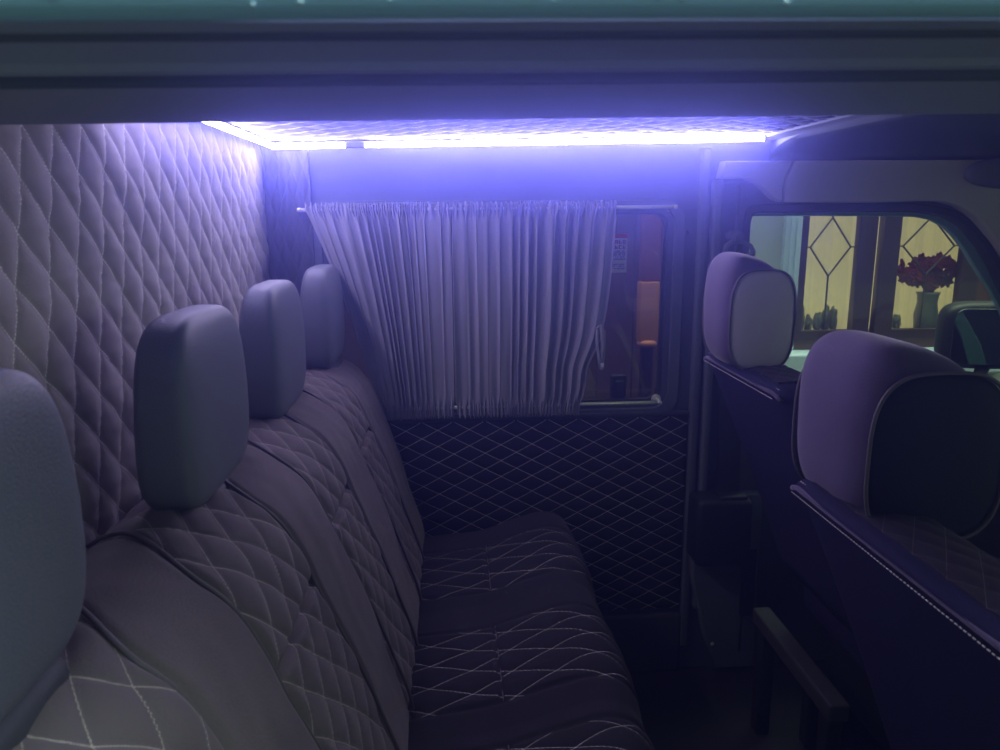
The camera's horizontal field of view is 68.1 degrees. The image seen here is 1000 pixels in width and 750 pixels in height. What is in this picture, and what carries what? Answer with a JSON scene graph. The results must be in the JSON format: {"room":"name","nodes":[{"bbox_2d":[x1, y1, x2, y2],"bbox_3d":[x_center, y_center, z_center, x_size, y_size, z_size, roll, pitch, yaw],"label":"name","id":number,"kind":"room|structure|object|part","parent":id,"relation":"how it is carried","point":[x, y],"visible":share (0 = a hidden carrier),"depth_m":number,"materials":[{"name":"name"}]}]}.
{"room":"vehicle interior","nodes":[
{"label":"vehicle interior","id":0,"kind":"room"},
{"bbox_2d":[0,123,269,550],"bbox_3d":[-0.542,0.191,1.137,0.056,1.255,1.610,-1,12,-4],"label":"wall","id":1,"kind":"structure","parent":0,"point":[107,231],"depth_m":0.97,"materials":[{"name":"grey leather"}]},
{"bbox_2d":[222,115,842,141],"bbox_3d":[0.085,-0.467,1.197,1.245,0.055,1.280,-1,12,-4],"label":"ceiling","id":2,"kind":"structure","parent":0,"point":[652,127],"depth_m":1.60,"materials":[{"name":"fabric"}]},
{"bbox_2d":[205,122,763,148],"bbox_3d":[0.081,-0.479,1.396,1.206,0.027,0.833,-1,12,-4],"label":"led strip","id":3,"kind":"object","parent":2,"relation":"attached to","point":[219,125],"visible":0.87,"depth_m":1.79,"materials":[{"name":"white plastic"}]},
{"bbox_2d":[260,136,999,666],"bbox_3d":[0.937,0.109,2.062,3.070,1.540,0.050,-1,12,-4],"label":"wall","id":4,"kind":"structure","parent":0,"point":[670,171],"depth_m":1.86,"materials":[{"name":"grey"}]},
{"bbox_2d":[261,141,314,296],"bbox_3d":[-0.516,-0.221,1.858,0.110,0.735,0.017,-1,12,-4],"label":"trim","id":5,"kind":"structure","parent":4,"relation":"attached to","point":[286,172],"depth_m":1.81,"materials":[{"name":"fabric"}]},
{"bbox_2d":[297,205,677,211],"bbox_3d":[-0.025,-0.413,1.835,0.952,0.026,0.044,-1,12,-4],"label":"curtain rod","id":6,"kind":"object","parent":4,"relation":"attached to","point":[666,207],"visible":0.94,"depth_m":1.84,"materials":[{"name":"silver metal"}]},
{"bbox_2d":[305,201,453,420],"bbox_3d":[-0.294,-0.151,1.848,0.351,0.551,0.021,-1,12,-3],"label":"curtain","id":7,"kind":"object","parent":6,"relation":"hanging from","point":[394,267],"visible":0.96,"depth_m":1.84,"materials":[{"name":"grey fabric"}]},
{"bbox_2d":[452,200,616,418],"bbox_3d":[0.088,-0.159,1.871,0.409,0.551,0.026,-1,12,-4],"label":"curtain","id":8,"kind":"object","parent":6,"relation":"hanging from","point":[531,288],"visible":1,"depth_m":1.87,"materials":[{"name":"grey fabric"}]},
{"bbox_2d":[313,199,685,423],"bbox_3d":[0.002,-0.161,1.927,0.950,0.570,0.043,-1,12,-4],"label":"window","id":9,"kind":"structure","parent":4,"relation":"in","point":[617,381],"depth_m":1.94,"materials":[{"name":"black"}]},
{"bbox_2d":[612,234,626,272],"bbox_3d":[0.306,-0.317,1.929,0.050,0.100,0.002,-1,12,-4],"label":"window sticker","id":10,"kind":"object","parent":9,"relation":"attached to","point":[620,246],"visible":0.8,"depth_m":1.93,"materials":[{"name":"white paper"}]},
{"bbox_2d":[613,250,624,268],"bbox_3d":[0.307,-0.301,1.932,0.040,0.049,0.001,-1,12,-4],"label":"print","id":11,"kind":"object","parent":10,"relation":"attached to","point":[619,255],"depth_m":1.93,"materials":[{"name":"white paper"}]},
{"bbox_2d":[615,240,625,248],"bbox_3d":[0.308,-0.339,1.924,0.038,0.022,0.001,-1,12,-4],"label":"print","id":12,"kind":"object","parent":10,"relation":"on","point":[619,244],"depth_m":1.92,"materials":[{"name":"white paper"}]},
{"bbox_2d":[383,394,661,410],"bbox_3d":[0.024,0.078,1.944,0.821,0.026,0.044,-1,12,-4],"label":"curtain rod","id":13,"kind":"object","parent":4,"relation":"attached to","point":[655,399],"visible":0.5,"depth_m":1.94,"materials":[{"name":"silver metal"}]},
{"bbox_3d":[0.025,0.081,1.928,0.795,0.010,0.010,-1,12,-4],"label":"rod","id":14,"kind":"part","parent":13,"relation":"part of","materials":[{"name":"silver metal"}]},
{"bbox_2d":[389,415,686,610],"bbox_3d":[-0.026,0.399,2.024,1.070,0.565,0.020,-1,12,-4],"label":"door panel","id":15,"kind":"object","parent":4,"relation":"attached to","point":[617,484],"depth_m":2.01,"materials":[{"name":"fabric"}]},
{"bbox_2d":[387,410,689,671],"bbox_3d":[-0.026,0.489,2.047,1.090,0.780,0.030,-1,12,-4],"label":"trim","id":16,"kind":"structure","parent":4,"relation":"attached to","point":[646,640],"depth_m":2.11,"materials":[{"name":"grey plastic"}]},
{"bbox_2d":[679,148,722,644],"bbox_3d":[0.538,0.106,1.997,0.054,1.380,0.042,-1,12,-4],"label":"trim","id":17,"kind":"structure","parent":4,"relation":"attached to","point":[705,153],"depth_m":1.97,"materials":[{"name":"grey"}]},
{"bbox_2d":[686,231,756,651],"bbox_3d":[0.610,0.213,1.981,0.183,1.176,0.112,-1,12,-4],"label":"belt","id":18,"kind":"object","parent":4,"relation":"attached to","point":[719,525],"visible":0.74,"depth_m":1.97,"materials":[{"name":"black fabric"}]},
{"bbox_2d":[689,489,761,667],"bbox_3d":[0.628,0.581,2.090,0.207,0.530,0.037,-1,12,-4],"label":"trim","id":19,"kind":"structure","parent":4,"relation":"attached to","point":[716,589],"depth_m":2.09,"materials":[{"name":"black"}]},
{"bbox_2d":[707,183,747,489],"bbox_3d":[0.600,-0.085,1.965,0.070,0.825,0.032,-1,12,-4],"label":"trim","id":20,"kind":"structure","parent":4,"relation":"attached to","point":[734,201],"depth_m":1.90,"materials":[{"name":"grey plastic"}]},
{"bbox_2d":[716,161,791,201],"bbox_3d":[0.636,-0.486,1.863,0.180,0.100,0.043,-1,12,-4],"label":"trim","id":21,"kind":"structure","parent":4,"relation":"attached to","point":[768,177],"depth_m":1.84,"materials":[{"name":"grey plastic"}]},
{"bbox_2d":[762,114,922,140],"bbox_3d":[0.731,-0.478,1.240,0.060,0.061,1.280,-1,12,-4],"label":"trim","id":22,"kind":"structure","parent":4,"relation":"attached to","point":[823,125],"depth_m":1.56,"materials":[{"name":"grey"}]},
{"bbox_2d":[741,203,999,315],"bbox_3d":[1.093,-0.146,2.026,0.960,0.650,0.085,-1,12,-4],"label":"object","id":23,"kind":"structure","parent":4,"relation":"in","point":[953,222],"depth_m":1.96,"materials":[{"name":"black rubber"}]},
{"bbox_2d":[934,301,999,374],"bbox_3d":[1.505,-0.053,2.227,0.301,0.314,0.340,3,13,15],"label":"mirror","id":24,"kind":"object","parent":23,"relation":"attached to","point":[967,333],"visible":0.82,"depth_m":2.28,"materials":[{"name":"black plastic"}]},
{"bbox_2d":[949,308,999,364],"bbox_3d":[1.526,-0.116,2.268,0.264,0.174,0.012,1,12,8],"label":"mirror glass","id":25,"kind":"object","parent":24,"relation":"attached to","point":[974,333],"depth_m":2.27,"materials":[{"name":"grey"}]},
{"bbox_3d":[1.425,0.044,2.229,0.042,0.125,0.280,10,16,39],"label":"arm","id":26,"kind":"part","parent":24,"relation":"part of","materials":[{"name":"black plastic"}]},
{"bbox_2d":[782,160,999,256],"bbox_3d":[1.441,-0.229,1.975,1.459,0.668,0.043,-1,12,-4],"label":"trim","id":27,"kind":"structure","parent":4,"relation":"attached to","point":[841,181],"depth_m":1.87,"materials":[{"name":"grey plastic"}]},
{"bbox_2d":[964,158,999,188],"bbox_3d":[1.326,-0.512,1.873,0.310,0.080,0.060,-1,12,-4],"label":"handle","id":28,"kind":"object","parent":4,"relation":"attached to","point":[983,173],"visible":1,"depth_m":1.85,"materials":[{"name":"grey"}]},
{"bbox_2d":[630,660,883,749],"bbox_3d":[0.937,1.053,1.384,3.200,0.060,1.770,-1,12,-4],"label":"floor","id":29,"kind":"structure","parent":0,"point":[695,707],"depth_m":1.99,"materials":[{"name":"black carpet"}]},
{"bbox_2d":[0,264,654,749],"bbox_3d":[-0.126,0.461,1.180,0.739,1.203,1.645,-1,12,-4],"label":"seat","id":30,"kind":"object","parent":29,"relation":"on","point":[276,581],"visible":1,"depth_m":0.92,"materials":[{"name":"grey leather"}]},
{"bbox_3d":[-0.317,0.398,1.131,0.355,0.590,1.602,-1,12,-4],"label":"backrest","id":31,"kind":"part","parent":30,"relation":"part of","materials":[{"name":"grey leather"}]},
{"bbox_2d":[408,511,654,749],"bbox_3d":[0.029,0.612,1.180,0.437,0.224,1.560,-1,12,-4],"label":"cushion","id":32,"kind":"object","parent":30,"relation":"on","point":[511,646],"depth_m":1.35,"materials":[{"name":"grey leather"}]},
{"bbox_2d":[750,607,849,749],"bbox_3d":[0.676,0.786,1.719,0.045,0.325,0.390,-1,12,-4],"label":"rail","id":33,"kind":"object","parent":29,"relation":"on","point":[772,636],"visible":1,"depth_m":1.70,"materials":[{"name":"metal"}]},
{"bbox_2d":[702,252,999,749],"bbox_3d":[0.850,0.351,1.601,0.813,1.222,0.420,-1,12,-4],"label":"seat","id":34,"kind":"object","parent":29,"relation":"on","point":[749,313],"visible":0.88,"depth_m":1.50,"materials":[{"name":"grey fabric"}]},
{"bbox_3d":[0.644,0.228,1.560,0.336,0.514,0.420,-1,12,-4],"label":"backrest","id":35,"kind":"part","parent":34,"relation":"part of","materials":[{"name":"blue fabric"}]},
{"bbox_3d":[1.002,0.835,1.849,0.500,0.170,0.040,-1,12,-4],"label":"leg","id":36,"kind":"part","parent":34,"relation":"part of","materials":[{"name":"black plastic"}]},
{"bbox_2d":[790,330,999,749],"bbox_3d":[0.839,0.527,0.991,0.782,1.136,0.558,-1,12,-4],"label":"seat","id":37,"kind":"object","parent":29,"relation":"on","point":[895,445],"visible":1,"depth_m":0.93,"materials":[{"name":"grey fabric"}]},
{"bbox_3d":[0.619,0.445,0.936,0.336,0.514,0.515,-1,12,-4],"label":"backrest","id":38,"kind":"part","parent":37,"relation":"part of","materials":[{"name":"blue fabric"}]},
{"bbox_2d":[770,114,999,160],"bbox_3d":[1.571,-0.464,1.238,1.685,0.103,1.396,-1,12,-4],"label":"ceiling","id":39,"kind":"structure","parent":0,"point":[925,136],"depth_m":1.82,"materials":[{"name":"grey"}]},
{"bbox_3d":[0.168,-0.497,1.099,4.900,0.035,1.670,-1,12,-4],"label":"ceiling","id":40,"kind":"structure","parent":0,"visible":0},
{"bbox_2d":[0,0,999,124],"bbox_3d":[0.363,-0.270,0.474,4.000,0.168,0.322,-2,12,-4],"label":"roof","id":41,"kind":"structure","parent":40,"relation":"attached to","point":[62,61],"depth_m":0.39,"materials":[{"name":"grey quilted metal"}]},
{"label":"outside","id":42,"kind":"structure","parent":0,"visible":0},
{"bbox_3d":[1.013,1.722,0.442,30.000,0.070,28.000,-1,12,-4],"label":"ground","id":43,"kind":"structure","parent":42,"visible":0},
{"bbox_2d":[341,215,659,401],"bbox_3d":[-0.334,-0.023,2.958,2.315,2.300,0.025,-1,12,-4],"label":"window glass","id":44,"kind":"object","parent":43,"relation":"on","point":[620,323],"visible":0.02,"depth_m":2.96,"materials":[{"name":"clear glass"}]},
{"bbox_2d":[636,214,661,397],"bbox_3d":[0.537,0.169,2.745,0.078,2.000,0.070,-1,12,-4],"label":"post","id":45,"kind":"object","parent":43,"relation":"on","point":[648,287],"visible":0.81,"depth_m":2.63,"materials":[{"name":"brown"}]},
{"bbox_2d":[342,216,999,388],"bbox_3d":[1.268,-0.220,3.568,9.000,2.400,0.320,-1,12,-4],"label":"house","id":46,"kind":"structure","parent":43,"relation":"on","point":[849,264],"depth_m":3.53,"materials":[{"name":"brown"}]},
{"bbox_2d":[801,305,804,329],"bbox_3d":[1.477,-0.279,3.637,0.036,0.138,0.055,-1,12,-4],"label":"ornament","id":47,"kind":"object","parent":46,"relation":"on","point":[803,314],"visible":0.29,"depth_m":3.62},
{"bbox_2d":[804,314,812,329],"bbox_3d":[1.518,-0.257,3.646,0.039,0.091,0.052,-1,12,-4],"label":"ornament","id":48,"kind":"object","parent":46,"relation":"on","point":[808,322],"visible":0.84,"depth_m":3.63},
{"bbox_2d":[812,311,821,329],"bbox_3d":[1.563,-0.263,3.647,0.048,0.101,0.045,7,15,32],"label":"ornament","id":49,"kind":"object","parent":46,"relation":"on","point":[817,319],"visible":0.9,"depth_m":3.63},
{"bbox_2d":[821,305,829,328],"bbox_3d":[1.602,-0.286,3.644,0.043,0.147,0.051,-1,12,-4],"label":"ornament","id":50,"kind":"object","parent":46,"relation":"on","point":[827,318],"visible":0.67,"depth_m":3.63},
{"bbox_2d":[829,306,837,328],"bbox_3d":[1.643,-0.279,3.650,0.039,0.130,0.048,-1,12,-4],"label":"ornament","id":51,"kind":"object","parent":46,"relation":"on","point":[833,321],"visible":0.84,"depth_m":3.64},
{"bbox_3d":[1.570,-0.484,3.488,0.375,0.645,0.045,-1,12,-4],"label":"sash","id":52,"kind":"part","parent":46,"relation":"part of","materials":[{"name":"black wood"}]},
{"bbox_2d":[803,216,958,329],"bbox_3d":[1.845,-0.550,3.675,0.980,0.690,0.030,-1,12,-4],"label":"window","id":53,"kind":"structure","parent":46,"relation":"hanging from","point":[831,245],"depth_m":3.67,"materials":[{"name":"clear glass"}]},
{"bbox_3d":[1.864,-0.066,3.555,1.180,0.115,0.150,-1,12,-4],"label":"sill","id":54,"kind":"part","parent":46,"relation":"part of","materials":[{"name":"white plastic"}]},
{"bbox_2d":[892,314,900,327],"bbox_3d":[1.966,-0.263,3.675,0.044,0.082,0.047,2,12,10],"label":"ornament","id":55,"kind":"object","parent":46,"relation":"on","point":[896,323],"visible":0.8,"depth_m":3.66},
{"bbox_3d":[2.030,-0.494,3.518,0.493,0.645,0.045,-1,12,-4],"label":"sash","id":56,"kind":"part","parent":46,"relation":"part of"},
{"bbox_2d":[897,252,956,327],"bbox_3d":[2.099,-0.412,3.639,0.354,0.387,0.124,-1,12,-4],"label":"flower vase","id":57,"kind":"object","parent":46,"relation":"on","point":[912,275],"visible":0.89,"depth_m":3.61,"materials":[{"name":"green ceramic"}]},
{"bbox_3d":[1.965,-0.534,3.614,0.030,0.070,0.074,4,13,33],"label":"flower","id":58,"kind":"part","parent":57,"relation":"part of","materials":[{"name":"plant"}]},
{"bbox_3d":[1.981,-0.501,3.589,0.074,0.070,0.030,5,-26,24],"label":"flower","id":59,"kind":"part","parent":57,"relation":"part of","materials":[{"name":"plant"}]},
{"bbox_3d":[2.006,-0.467,3.601,0.074,0.070,0.030,-8,-14,-29],"label":"flower","id":60,"kind":"part","parent":57,"relation":"part of","materials":[{"name":"red plant"}]},
{"bbox_3d":[2.005,-0.473,3.589,0.074,0.030,0.070,10,54,40],"label":"flower","id":61,"kind":"part","parent":57,"relation":"part of","materials":[{"name":"red plant"}]},
{"bbox_3d":[2.013,-0.530,3.590,0.074,0.070,0.030,-1,10,-3],"label":"flower","id":62,"kind":"part","parent":57,"relation":"part of","materials":[{"name":"plant"}]},
{"bbox_3d":[2.024,-0.489,3.587,0.030,0.070,0.074,-18,0,36],"label":"flower","id":63,"kind":"part","parent":57,"relation":"part of","materials":[{"name":"red plant"}]},
{"bbox_3d":[2.057,-0.562,3.615,0.074,0.070,0.030,2,10,11],"label":"flower","id":64,"kind":"part","parent":57,"relation":"part of","materials":[{"name":"plant"}]},
{"bbox_3d":[2.073,-0.518,3.600,0.074,0.070,0.030,-6,11,-25],"label":"flower","id":65,"kind":"part","parent":57,"relation":"part of","materials":[{"name":"plant"}]},
{"bbox_3d":[2.089,-0.527,3.599,0.074,0.070,0.030,-4,6,-16],"label":"flower","id":66,"kind":"part","parent":57,"relation":"part of","materials":[{"name":"plant"}]},
{"bbox_3d":[2.099,-0.473,3.614,0.074,0.070,0.030,9,-23,37],"label":"flower","id":67,"kind":"part","parent":57,"relation":"part of","materials":[{"name":"red plant"}]},
{"bbox_3d":[2.108,-0.441,3.615,0.074,0.070,0.030,3,1,14],"label":"flower","id":68,"kind":"part","parent":57,"relation":"part of","materials":[{"name":"red plant"}]},
{"bbox_3d":[2.131,-0.479,3.607,0.074,0.070,0.030,-2,12,-6],"label":"flower","id":69,"kind":"part","parent":57,"relation":"part of","materials":[{"name":"red plant"}]},
{"bbox_3d":[2.129,-0.564,3.585,0.074,0.070,0.030,1,0,5],"label":"flower","id":70,"kind":"part","parent":57,"relation":"part of","materials":[{"name":"plant"}]},
{"bbox_3d":[2.117,-0.544,3.573,0.074,0.070,0.030,4,-22,21],"label":"flower","id":71,"kind":"part","parent":57,"relation":"part of","materials":[{"name":"plant"}]},
{"bbox_3d":[2.140,-0.506,3.603,0.074,0.030,0.070,-6,54,-24],"label":"flower","id":72,"kind":"part","parent":57,"relation":"part of","materials":[{"name":"plant"}]},
{"bbox_3d":[2.127,-0.544,3.576,0.074,0.070,0.030,4,3,20],"label":"flower","id":73,"kind":"part","parent":57,"relation":"part of","materials":[{"name":"plant"}]},
{"bbox_3d":[2.168,-0.461,3.626,0.030,0.070,0.074,-1,11,31],"label":"flower","id":74,"kind":"part","parent":57,"relation":"part of","materials":[{"name":"red plant"}]},
{"bbox_3d":[2.193,-0.504,3.602,0.074,0.030,0.070,-7,58,-28],"label":"flower","id":75,"kind":"part","parent":57,"relation":"part of","materials":[{"name":"plant"}]},
{"bbox_3d":[2.194,-0.465,3.636,0.074,0.070,0.030,1,0,8],"label":"flower","id":76,"kind":"part","parent":57,"relation":"part of","materials":[{"name":"red plant"}]},
{"bbox_3d":[2.206,-0.518,3.608,0.030,0.070,0.074,-27,-5,35],"label":"flower","id":77,"kind":"part","parent":57,"relation":"part of","materials":[{"name":"plant"}]}
]}

